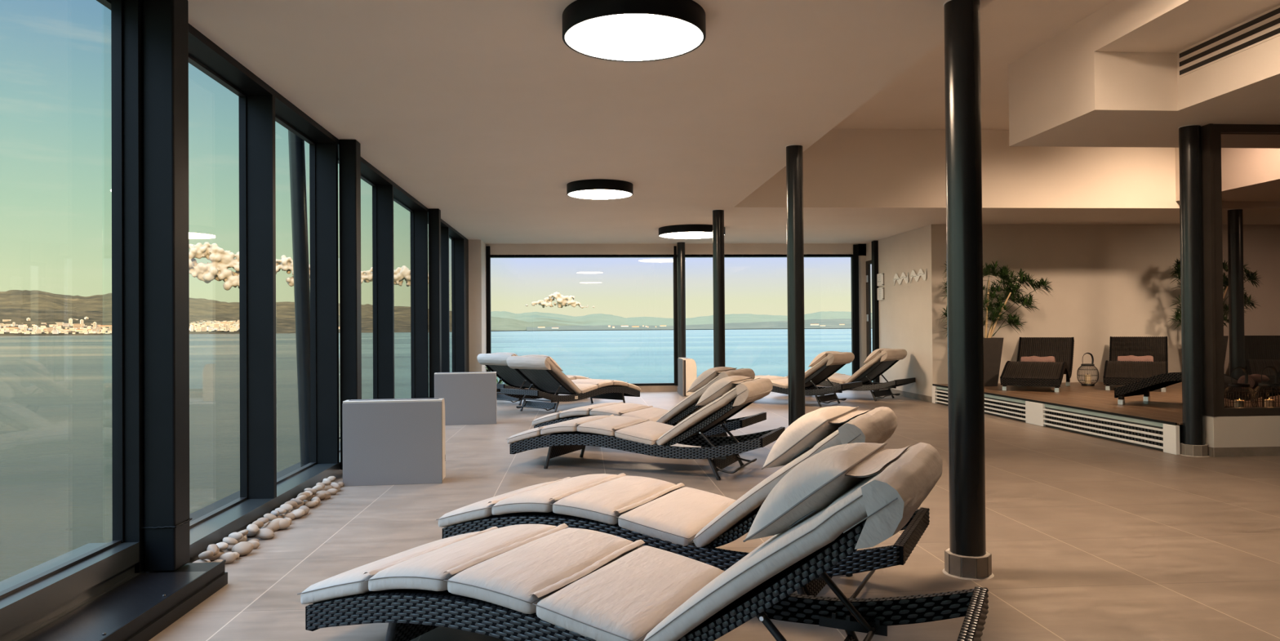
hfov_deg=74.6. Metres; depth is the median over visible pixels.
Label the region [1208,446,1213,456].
baseboard
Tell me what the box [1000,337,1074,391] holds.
lounger
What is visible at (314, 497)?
pebble
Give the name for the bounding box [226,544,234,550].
pebble
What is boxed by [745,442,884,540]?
pillow
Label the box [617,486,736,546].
seat cushion
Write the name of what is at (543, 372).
sun lounger
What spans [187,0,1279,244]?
ceiling
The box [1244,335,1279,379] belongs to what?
lounger
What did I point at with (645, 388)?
kerb
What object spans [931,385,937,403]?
panel
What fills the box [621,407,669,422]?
seat cushion
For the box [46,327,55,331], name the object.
building
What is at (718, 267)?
round column
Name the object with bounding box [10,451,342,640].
window sill
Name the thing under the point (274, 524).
pebble
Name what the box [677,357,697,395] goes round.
partition panel
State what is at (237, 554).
pebble
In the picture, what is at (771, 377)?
seat cushion
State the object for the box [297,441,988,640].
sun lounger
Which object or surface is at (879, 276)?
notice board
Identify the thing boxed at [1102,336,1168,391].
lounger
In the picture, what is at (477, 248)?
wall pier
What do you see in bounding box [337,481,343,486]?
pebble
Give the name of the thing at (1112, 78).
ceiling
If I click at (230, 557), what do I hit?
pebble
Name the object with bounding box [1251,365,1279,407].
wire lantern
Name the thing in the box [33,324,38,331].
building
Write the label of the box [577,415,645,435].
seat cushion
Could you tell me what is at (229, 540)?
pebble
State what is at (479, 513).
seat cushion
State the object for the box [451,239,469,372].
window mullion
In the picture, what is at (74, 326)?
building
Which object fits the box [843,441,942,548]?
cushion
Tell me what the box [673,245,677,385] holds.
window frame
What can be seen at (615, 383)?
seat cushion
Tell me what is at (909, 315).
wall
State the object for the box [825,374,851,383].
seat cushion
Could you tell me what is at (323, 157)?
window mullion
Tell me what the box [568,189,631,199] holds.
diffuser
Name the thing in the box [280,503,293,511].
pebble
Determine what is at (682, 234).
diffuser
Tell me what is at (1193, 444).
round column
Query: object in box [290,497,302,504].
pebble
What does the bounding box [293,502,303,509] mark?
pebble
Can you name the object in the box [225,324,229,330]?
building
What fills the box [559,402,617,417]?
seat cushion
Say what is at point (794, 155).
round column
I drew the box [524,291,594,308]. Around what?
cloud
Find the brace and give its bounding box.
[288,129,311,466]
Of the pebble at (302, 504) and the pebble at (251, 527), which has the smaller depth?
the pebble at (251, 527)
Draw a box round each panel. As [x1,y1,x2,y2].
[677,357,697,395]
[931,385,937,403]
[1025,400,1045,426]
[1163,423,1180,454]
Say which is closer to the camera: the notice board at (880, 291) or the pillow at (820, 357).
the pillow at (820, 357)
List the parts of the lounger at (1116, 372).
rail, foot rail, rail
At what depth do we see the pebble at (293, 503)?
4.99 m
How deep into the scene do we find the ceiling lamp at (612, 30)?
3.79 m
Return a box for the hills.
[0,289,451,322]
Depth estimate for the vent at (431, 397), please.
6.02 m
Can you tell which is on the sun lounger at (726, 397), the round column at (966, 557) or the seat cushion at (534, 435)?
the seat cushion at (534, 435)
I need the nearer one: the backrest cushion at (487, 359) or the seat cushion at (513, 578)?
the seat cushion at (513, 578)
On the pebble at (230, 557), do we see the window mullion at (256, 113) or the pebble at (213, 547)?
the pebble at (213, 547)
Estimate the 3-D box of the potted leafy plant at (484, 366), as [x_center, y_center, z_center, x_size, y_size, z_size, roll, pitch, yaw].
[-2.214,0.933,13.262,0.768,0.592,0.643,0,0,-4]
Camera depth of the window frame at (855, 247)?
14.65 m
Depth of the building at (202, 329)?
7408.33 m
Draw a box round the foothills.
[490,316,580,330]
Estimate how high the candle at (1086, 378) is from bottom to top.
0.142 m
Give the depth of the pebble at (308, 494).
5.24 m
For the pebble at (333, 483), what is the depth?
5.72 m
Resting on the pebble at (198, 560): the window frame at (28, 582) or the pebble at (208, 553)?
the pebble at (208, 553)
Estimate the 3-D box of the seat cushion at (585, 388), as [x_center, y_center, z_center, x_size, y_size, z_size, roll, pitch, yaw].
[-0.939,0.926,11.505,0.702,0.113,0.323,-1,-1,39]
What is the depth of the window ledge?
3.10 m
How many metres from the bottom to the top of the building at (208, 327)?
36.216 m
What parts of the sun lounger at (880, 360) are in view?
rail, leg, backrest, leg panel, lift handle, rail, head rail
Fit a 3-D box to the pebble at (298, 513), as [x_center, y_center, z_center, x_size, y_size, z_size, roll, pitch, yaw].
[-2.010,1.132,4.926,0.090,0.058,0.089,-1,-1,18]
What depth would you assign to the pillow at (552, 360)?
10.92 m
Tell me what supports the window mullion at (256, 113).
on the window sill at (238, 517)
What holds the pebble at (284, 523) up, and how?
on the floor at (1089, 538)
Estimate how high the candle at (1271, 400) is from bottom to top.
0.142 m
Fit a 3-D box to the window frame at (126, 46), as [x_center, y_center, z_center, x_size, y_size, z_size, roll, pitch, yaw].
[-2.305,-0.159,5.462,0.190,2.435,16.210,0,0,-4]
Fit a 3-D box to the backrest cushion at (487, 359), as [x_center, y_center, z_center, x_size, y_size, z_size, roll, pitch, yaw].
[-2.074,0.564,12.102,0.719,0.173,0.125,-1,-1,39]
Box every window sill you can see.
[0,542,139,640]
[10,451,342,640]
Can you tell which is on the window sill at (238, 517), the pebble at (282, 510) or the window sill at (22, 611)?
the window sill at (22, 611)
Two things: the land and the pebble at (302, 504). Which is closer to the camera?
the pebble at (302, 504)
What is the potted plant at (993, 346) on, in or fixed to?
on the platform
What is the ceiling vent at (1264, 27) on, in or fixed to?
in the ceiling at (1112, 78)
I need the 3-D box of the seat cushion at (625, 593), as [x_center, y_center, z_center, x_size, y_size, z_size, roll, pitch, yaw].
[-0.001,0.844,2.624,0.323,0.113,0.702,-1,-1,27]
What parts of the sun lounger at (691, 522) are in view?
foot rail, rail, backrest, leg, leg panel, lift handle, rail, head rail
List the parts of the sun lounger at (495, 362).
head rail, lift handle, leg panel, backrest, rail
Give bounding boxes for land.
[526,318,872,330]
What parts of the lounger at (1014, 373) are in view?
rail, foot rail, rail, leg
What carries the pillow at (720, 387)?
on the sun lounger at (726, 397)
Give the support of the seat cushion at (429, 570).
on the sun lounger at (518, 582)
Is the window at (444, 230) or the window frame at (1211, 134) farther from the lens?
the window at (444, 230)
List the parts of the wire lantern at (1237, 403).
carry handle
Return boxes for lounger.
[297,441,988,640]
[435,405,929,598]
[476,351,590,404]
[500,354,641,413]
[506,375,785,479]
[530,366,766,447]
[754,351,862,406]
[784,347,915,400]
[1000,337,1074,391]
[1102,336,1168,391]
[1114,370,1279,406]
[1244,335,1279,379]
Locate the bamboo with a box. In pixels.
[1166,257,1262,366]
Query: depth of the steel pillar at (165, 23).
3.51 m
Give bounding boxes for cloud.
[188,242,310,290]
[360,265,449,286]
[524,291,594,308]
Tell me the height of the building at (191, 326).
55.352 m
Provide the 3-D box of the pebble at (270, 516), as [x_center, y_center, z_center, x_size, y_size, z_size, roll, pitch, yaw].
[-2.055,1.092,4.668,0.081,0.063,0.063,0,-1,-37]
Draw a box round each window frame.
[485,243,866,368]
[1200,124,1279,416]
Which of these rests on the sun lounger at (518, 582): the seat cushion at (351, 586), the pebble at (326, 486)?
the seat cushion at (351, 586)
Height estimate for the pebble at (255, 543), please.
0.055 m
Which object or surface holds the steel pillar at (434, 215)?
on the floor at (1089, 538)
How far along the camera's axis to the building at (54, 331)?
6819.87 m
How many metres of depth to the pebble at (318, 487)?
5.49 m
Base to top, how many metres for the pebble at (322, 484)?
0.059 m
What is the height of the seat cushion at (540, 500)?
0.105 m
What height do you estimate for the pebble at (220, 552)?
0.059 m
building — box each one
[2,327,18,329]
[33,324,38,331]
[35,329,41,333]
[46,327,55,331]
[52,329,58,333]
[56,322,64,325]
[62,323,69,326]
[68,318,72,324]
[72,324,81,328]
[75,328,91,331]
[97,324,111,326]
[190,324,193,331]
[200,327,206,331]
[207,326,213,330]
[213,324,219,328]
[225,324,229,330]
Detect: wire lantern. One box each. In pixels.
[1076,352,1098,386]
[1224,366,1257,407]
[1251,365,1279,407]
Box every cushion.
[300,530,479,604]
[368,524,556,591]
[438,480,553,526]
[447,527,639,613]
[476,353,515,365]
[491,473,617,515]
[506,355,552,369]
[506,422,555,443]
[532,412,578,425]
[536,545,724,640]
[540,415,607,435]
[549,360,581,393]
[552,475,679,524]
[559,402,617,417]
[565,374,587,379]
[566,375,574,379]
[570,379,613,387]
[573,382,597,393]
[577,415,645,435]
[586,378,627,386]
[589,402,648,415]
[614,420,674,444]
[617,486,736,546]
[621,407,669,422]
[622,382,640,391]
[643,472,878,640]
[656,375,719,423]
[656,386,737,445]
[693,429,841,546]
[754,375,786,379]
[771,377,787,388]
[804,356,827,379]
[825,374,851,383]
[838,406,897,444]
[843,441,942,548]
[844,352,881,382]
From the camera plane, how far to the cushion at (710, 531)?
3.25 m
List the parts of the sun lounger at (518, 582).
foot rail, leg, leg panel, rail, backrest, leg panel, leg, rail, head rail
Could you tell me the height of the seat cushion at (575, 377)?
0.105 m
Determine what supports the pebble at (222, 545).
on the pebble at (220, 552)
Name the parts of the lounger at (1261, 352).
rail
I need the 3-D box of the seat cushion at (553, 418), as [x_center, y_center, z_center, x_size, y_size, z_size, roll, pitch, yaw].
[-0.743,0.926,8.176,0.296,0.137,0.702,-1,-1,26]
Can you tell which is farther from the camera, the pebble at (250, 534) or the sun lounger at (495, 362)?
the sun lounger at (495, 362)
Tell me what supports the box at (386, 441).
on the floor at (1089, 538)
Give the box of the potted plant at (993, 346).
[937,261,1053,386]
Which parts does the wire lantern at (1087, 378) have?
carry handle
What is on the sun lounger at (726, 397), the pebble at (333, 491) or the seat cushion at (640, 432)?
the seat cushion at (640, 432)
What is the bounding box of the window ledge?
[19,559,227,640]
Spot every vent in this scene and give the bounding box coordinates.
[348,397,439,400]
[437,371,493,373]
[935,388,1025,421]
[1043,407,1163,449]
[1178,4,1279,77]
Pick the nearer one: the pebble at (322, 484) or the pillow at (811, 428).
the pillow at (811, 428)
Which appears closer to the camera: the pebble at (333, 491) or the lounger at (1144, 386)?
the pebble at (333, 491)
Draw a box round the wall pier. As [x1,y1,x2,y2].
[468,240,486,372]
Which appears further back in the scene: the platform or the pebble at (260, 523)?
the platform
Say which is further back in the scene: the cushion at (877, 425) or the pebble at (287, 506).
the pebble at (287, 506)
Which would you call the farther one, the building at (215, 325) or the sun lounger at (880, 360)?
the building at (215, 325)
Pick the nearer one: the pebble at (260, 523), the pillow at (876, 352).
the pebble at (260, 523)
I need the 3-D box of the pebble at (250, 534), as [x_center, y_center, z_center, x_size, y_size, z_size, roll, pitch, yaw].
[-2.079,1.130,4.480,0.098,0.063,0.084,-1,0,10]
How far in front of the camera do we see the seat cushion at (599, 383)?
11.61 m
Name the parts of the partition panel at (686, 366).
panel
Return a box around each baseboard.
[880,388,932,402]
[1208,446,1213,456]
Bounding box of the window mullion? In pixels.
[338,139,361,469]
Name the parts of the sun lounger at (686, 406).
rail, rail, backrest, leg panel, head rail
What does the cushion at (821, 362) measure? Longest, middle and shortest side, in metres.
0.800 x 0.702 x 0.082 m
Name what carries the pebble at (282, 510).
on the pebble
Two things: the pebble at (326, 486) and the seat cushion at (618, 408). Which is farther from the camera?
the seat cushion at (618, 408)
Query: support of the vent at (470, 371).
attached to the box at (469, 397)
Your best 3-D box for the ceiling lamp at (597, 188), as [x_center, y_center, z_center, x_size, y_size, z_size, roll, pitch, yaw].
[-0.403,-1.315,8.464,0.666,0.100,0.666,0,0,-4]
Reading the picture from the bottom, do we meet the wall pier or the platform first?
the platform
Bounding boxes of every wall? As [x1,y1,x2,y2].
[866,224,947,396]
[982,224,1279,382]
[1204,415,1279,457]
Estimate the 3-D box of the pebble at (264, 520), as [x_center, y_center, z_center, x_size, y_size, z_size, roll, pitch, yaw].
[-2.061,1.093,4.587,0.066,0.040,0.058,-1,0,11]
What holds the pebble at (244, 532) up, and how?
on the pebble at (243, 539)
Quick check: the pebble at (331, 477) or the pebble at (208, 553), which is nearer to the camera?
the pebble at (208, 553)
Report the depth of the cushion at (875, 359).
12.44 m
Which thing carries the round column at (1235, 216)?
on the platform
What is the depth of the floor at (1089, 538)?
4.43 m
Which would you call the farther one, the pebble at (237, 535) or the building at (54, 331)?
the building at (54, 331)
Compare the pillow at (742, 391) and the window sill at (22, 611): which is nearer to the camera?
the window sill at (22, 611)
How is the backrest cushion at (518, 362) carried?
attached to the sun lounger at (543, 372)
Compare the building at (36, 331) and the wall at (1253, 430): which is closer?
the wall at (1253, 430)
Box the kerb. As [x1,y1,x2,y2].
[525,385,827,391]
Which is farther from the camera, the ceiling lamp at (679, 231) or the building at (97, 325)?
the building at (97, 325)
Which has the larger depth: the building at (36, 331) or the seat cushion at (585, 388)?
the building at (36, 331)
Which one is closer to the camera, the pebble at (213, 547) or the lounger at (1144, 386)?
the pebble at (213, 547)
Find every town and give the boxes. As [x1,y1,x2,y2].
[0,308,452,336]
[0,320,239,333]
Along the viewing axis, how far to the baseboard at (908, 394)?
12.64 m
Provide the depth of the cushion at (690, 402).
7.29 m
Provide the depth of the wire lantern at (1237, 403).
7.45 m
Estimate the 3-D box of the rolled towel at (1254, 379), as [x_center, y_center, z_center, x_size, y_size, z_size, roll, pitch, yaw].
[5.865,0.578,8.020,0.432,0.132,0.152,0,-1,-37]
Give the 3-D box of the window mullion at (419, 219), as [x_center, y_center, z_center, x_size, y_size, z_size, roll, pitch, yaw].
[-2.613,-0.099,9.956,0.190,2.395,0.084,0,0,-4]
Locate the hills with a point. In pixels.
(11, 299)
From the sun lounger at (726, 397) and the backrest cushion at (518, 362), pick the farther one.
the backrest cushion at (518, 362)
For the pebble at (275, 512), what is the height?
0.061 m
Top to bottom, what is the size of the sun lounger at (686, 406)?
0.749 m
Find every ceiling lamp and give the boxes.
[562,0,706,62]
[566,178,633,199]
[658,224,724,239]
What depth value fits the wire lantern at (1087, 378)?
11.38 m
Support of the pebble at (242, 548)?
on the floor at (1089, 538)
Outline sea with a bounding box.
[0,328,872,581]
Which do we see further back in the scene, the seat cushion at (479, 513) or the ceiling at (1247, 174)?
the ceiling at (1247, 174)
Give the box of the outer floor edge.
[189,442,340,521]
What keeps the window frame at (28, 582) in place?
on the window sill at (22, 611)
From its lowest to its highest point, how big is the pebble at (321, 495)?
0.069 m
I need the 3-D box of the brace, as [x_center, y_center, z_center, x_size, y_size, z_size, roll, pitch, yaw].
[-2.836,-0.062,7.517,0.570,3.706,0.546,0,0,-4]
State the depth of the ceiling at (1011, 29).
7.91 m
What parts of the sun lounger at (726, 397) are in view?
leg, leg panel, leg, rail, rail, backrest, leg, leg panel, lift handle, leg, head rail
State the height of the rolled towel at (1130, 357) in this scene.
0.131 m
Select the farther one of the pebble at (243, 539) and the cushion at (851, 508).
the pebble at (243, 539)
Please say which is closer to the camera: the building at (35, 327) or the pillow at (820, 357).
the pillow at (820, 357)
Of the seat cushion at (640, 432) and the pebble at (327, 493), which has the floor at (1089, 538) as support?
the pebble at (327, 493)
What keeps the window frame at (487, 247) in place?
on the kerb
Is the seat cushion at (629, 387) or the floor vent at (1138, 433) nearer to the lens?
the floor vent at (1138, 433)
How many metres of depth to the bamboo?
11.78 m
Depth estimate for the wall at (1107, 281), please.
12.14 m
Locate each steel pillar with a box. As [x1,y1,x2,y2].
[141,0,192,571]
[428,208,441,398]
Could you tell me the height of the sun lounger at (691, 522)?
0.770 m
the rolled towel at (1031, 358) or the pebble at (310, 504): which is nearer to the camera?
the pebble at (310, 504)
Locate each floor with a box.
[148,390,1279,640]
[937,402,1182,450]
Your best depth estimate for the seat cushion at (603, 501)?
3.66 m
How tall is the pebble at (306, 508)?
0.075 m
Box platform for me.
[935,382,1279,424]
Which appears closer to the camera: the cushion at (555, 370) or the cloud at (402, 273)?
the cushion at (555, 370)
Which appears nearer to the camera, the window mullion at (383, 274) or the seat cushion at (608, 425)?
the seat cushion at (608, 425)
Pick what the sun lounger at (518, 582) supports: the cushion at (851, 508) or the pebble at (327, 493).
the cushion at (851, 508)
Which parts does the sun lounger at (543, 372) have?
head rail, rail, lift handle, leg panel, backrest, leg, rail, leg panel, leg, foot rail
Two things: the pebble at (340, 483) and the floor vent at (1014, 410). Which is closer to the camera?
the pebble at (340, 483)
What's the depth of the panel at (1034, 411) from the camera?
9.23 m
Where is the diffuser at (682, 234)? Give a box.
[659,231,712,238]
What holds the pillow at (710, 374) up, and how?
on the sun lounger at (686, 406)
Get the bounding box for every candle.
[1084,373,1091,383]
[1234,398,1244,407]
[1264,398,1275,406]
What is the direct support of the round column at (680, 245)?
on the floor at (1089, 538)
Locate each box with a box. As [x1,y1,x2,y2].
[342,397,445,485]
[434,371,497,425]
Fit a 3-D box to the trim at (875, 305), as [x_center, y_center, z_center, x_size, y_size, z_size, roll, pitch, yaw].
[3.974,-0.075,14.171,0.070,2.530,0.130,0,0,-4]
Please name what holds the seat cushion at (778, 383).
on the sun lounger at (825, 364)
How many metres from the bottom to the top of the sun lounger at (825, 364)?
0.757 m
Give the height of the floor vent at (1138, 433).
0.200 m
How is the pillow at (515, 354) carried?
on the sun lounger at (495, 362)
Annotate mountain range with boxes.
[490,311,871,325]
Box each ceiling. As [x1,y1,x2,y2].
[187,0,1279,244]
[832,0,1114,129]
[1008,0,1279,148]
[1175,147,1279,201]
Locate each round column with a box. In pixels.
[676,241,685,392]
[711,208,725,367]
[785,144,804,426]
[942,0,994,580]
[1177,124,1209,457]
[1226,208,1244,379]
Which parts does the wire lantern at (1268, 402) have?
carry handle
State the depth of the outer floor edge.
6.63 m
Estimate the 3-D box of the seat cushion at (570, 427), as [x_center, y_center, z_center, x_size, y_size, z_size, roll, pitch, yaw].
[-0.506,0.845,6.831,0.312,0.105,0.702,-1,-1,23]
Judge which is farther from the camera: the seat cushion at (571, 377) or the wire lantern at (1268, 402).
the seat cushion at (571, 377)
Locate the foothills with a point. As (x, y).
(497, 323)
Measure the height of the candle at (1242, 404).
0.142 m
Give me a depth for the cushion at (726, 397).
6.11 m
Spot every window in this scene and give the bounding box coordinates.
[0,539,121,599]
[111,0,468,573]
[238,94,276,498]
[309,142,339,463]
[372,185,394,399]
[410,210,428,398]
[440,226,449,372]
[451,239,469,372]
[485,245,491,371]
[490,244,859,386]
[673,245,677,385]
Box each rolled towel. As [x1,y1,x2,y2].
[1020,355,1055,362]
[1117,355,1153,361]
[1237,373,1269,389]
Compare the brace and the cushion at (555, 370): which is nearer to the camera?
the brace
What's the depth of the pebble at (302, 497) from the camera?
5.16 m
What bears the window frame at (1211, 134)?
in the wall at (1253, 430)
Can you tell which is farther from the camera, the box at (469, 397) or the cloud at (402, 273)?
the cloud at (402, 273)
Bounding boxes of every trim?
[871,240,879,391]
[932,383,1177,425]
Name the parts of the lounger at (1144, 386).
leg, foot rail, leg, rail, woven seat, leg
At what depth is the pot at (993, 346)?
11.42 m
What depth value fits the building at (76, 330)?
7128.00 m
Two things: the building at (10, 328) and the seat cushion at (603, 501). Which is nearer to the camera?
the seat cushion at (603, 501)
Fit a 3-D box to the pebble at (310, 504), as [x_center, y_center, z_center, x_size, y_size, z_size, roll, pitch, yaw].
[-2.043,1.140,5.207,0.072,0.050,0.071,0,0,-2]
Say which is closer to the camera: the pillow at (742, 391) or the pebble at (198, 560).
the pebble at (198, 560)
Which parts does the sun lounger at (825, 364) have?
rail, leg, backrest, leg panel, rail, lift handle, head rail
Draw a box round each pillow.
[491,351,518,355]
[522,354,561,370]
[687,366,736,391]
[696,375,751,405]
[728,377,773,406]
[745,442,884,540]
[762,405,857,468]
[808,351,839,366]
[863,347,893,363]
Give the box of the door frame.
[866,260,871,356]
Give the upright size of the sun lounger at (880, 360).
0.770 m
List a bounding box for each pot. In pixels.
[983,337,1003,386]
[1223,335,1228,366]
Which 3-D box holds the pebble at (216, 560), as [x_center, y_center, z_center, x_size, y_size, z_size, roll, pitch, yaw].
[-1.973,1.132,3.915,0.063,0.050,0.060,-1,0,11]
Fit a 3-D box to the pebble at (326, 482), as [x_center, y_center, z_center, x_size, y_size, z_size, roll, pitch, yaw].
[-2.122,1.101,5.679,0.062,0.057,0.083,0,0,-13]
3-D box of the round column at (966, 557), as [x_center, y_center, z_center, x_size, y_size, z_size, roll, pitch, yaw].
[1.447,-0.149,3.739,0.214,2.540,0.214,0,0,-4]
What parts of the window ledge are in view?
casing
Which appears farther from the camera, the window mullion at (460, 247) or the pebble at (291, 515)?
the window mullion at (460, 247)
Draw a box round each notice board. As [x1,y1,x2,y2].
[876,272,884,286]
[877,287,884,300]
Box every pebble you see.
[192,559,208,562]
[198,550,213,558]
[204,550,224,559]
[206,543,219,555]
[211,559,222,562]
[215,542,228,550]
[217,551,236,564]
[222,536,238,545]
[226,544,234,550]
[227,531,243,540]
[231,541,253,555]
[233,551,239,559]
[237,535,245,542]
[238,529,248,535]
[244,528,257,536]
[246,523,258,532]
[248,540,259,548]
[252,520,263,528]
[256,528,274,538]
[257,516,268,523]
[263,512,276,520]
[265,519,279,531]
[270,509,279,516]
[272,517,290,529]
[275,507,286,514]
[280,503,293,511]
[283,512,295,519]
[284,500,297,507]
[289,508,304,518]
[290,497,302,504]
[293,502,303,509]
[296,494,306,500]
[297,491,310,498]
[297,505,309,515]
[303,487,316,493]
[304,501,316,507]
[311,484,323,491]
[311,496,320,503]
[313,492,325,499]
[315,482,324,488]
[315,490,330,498]
[321,480,330,484]
[321,484,332,490]
[326,488,337,494]
[327,475,335,481]
[330,481,340,491]
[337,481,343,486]

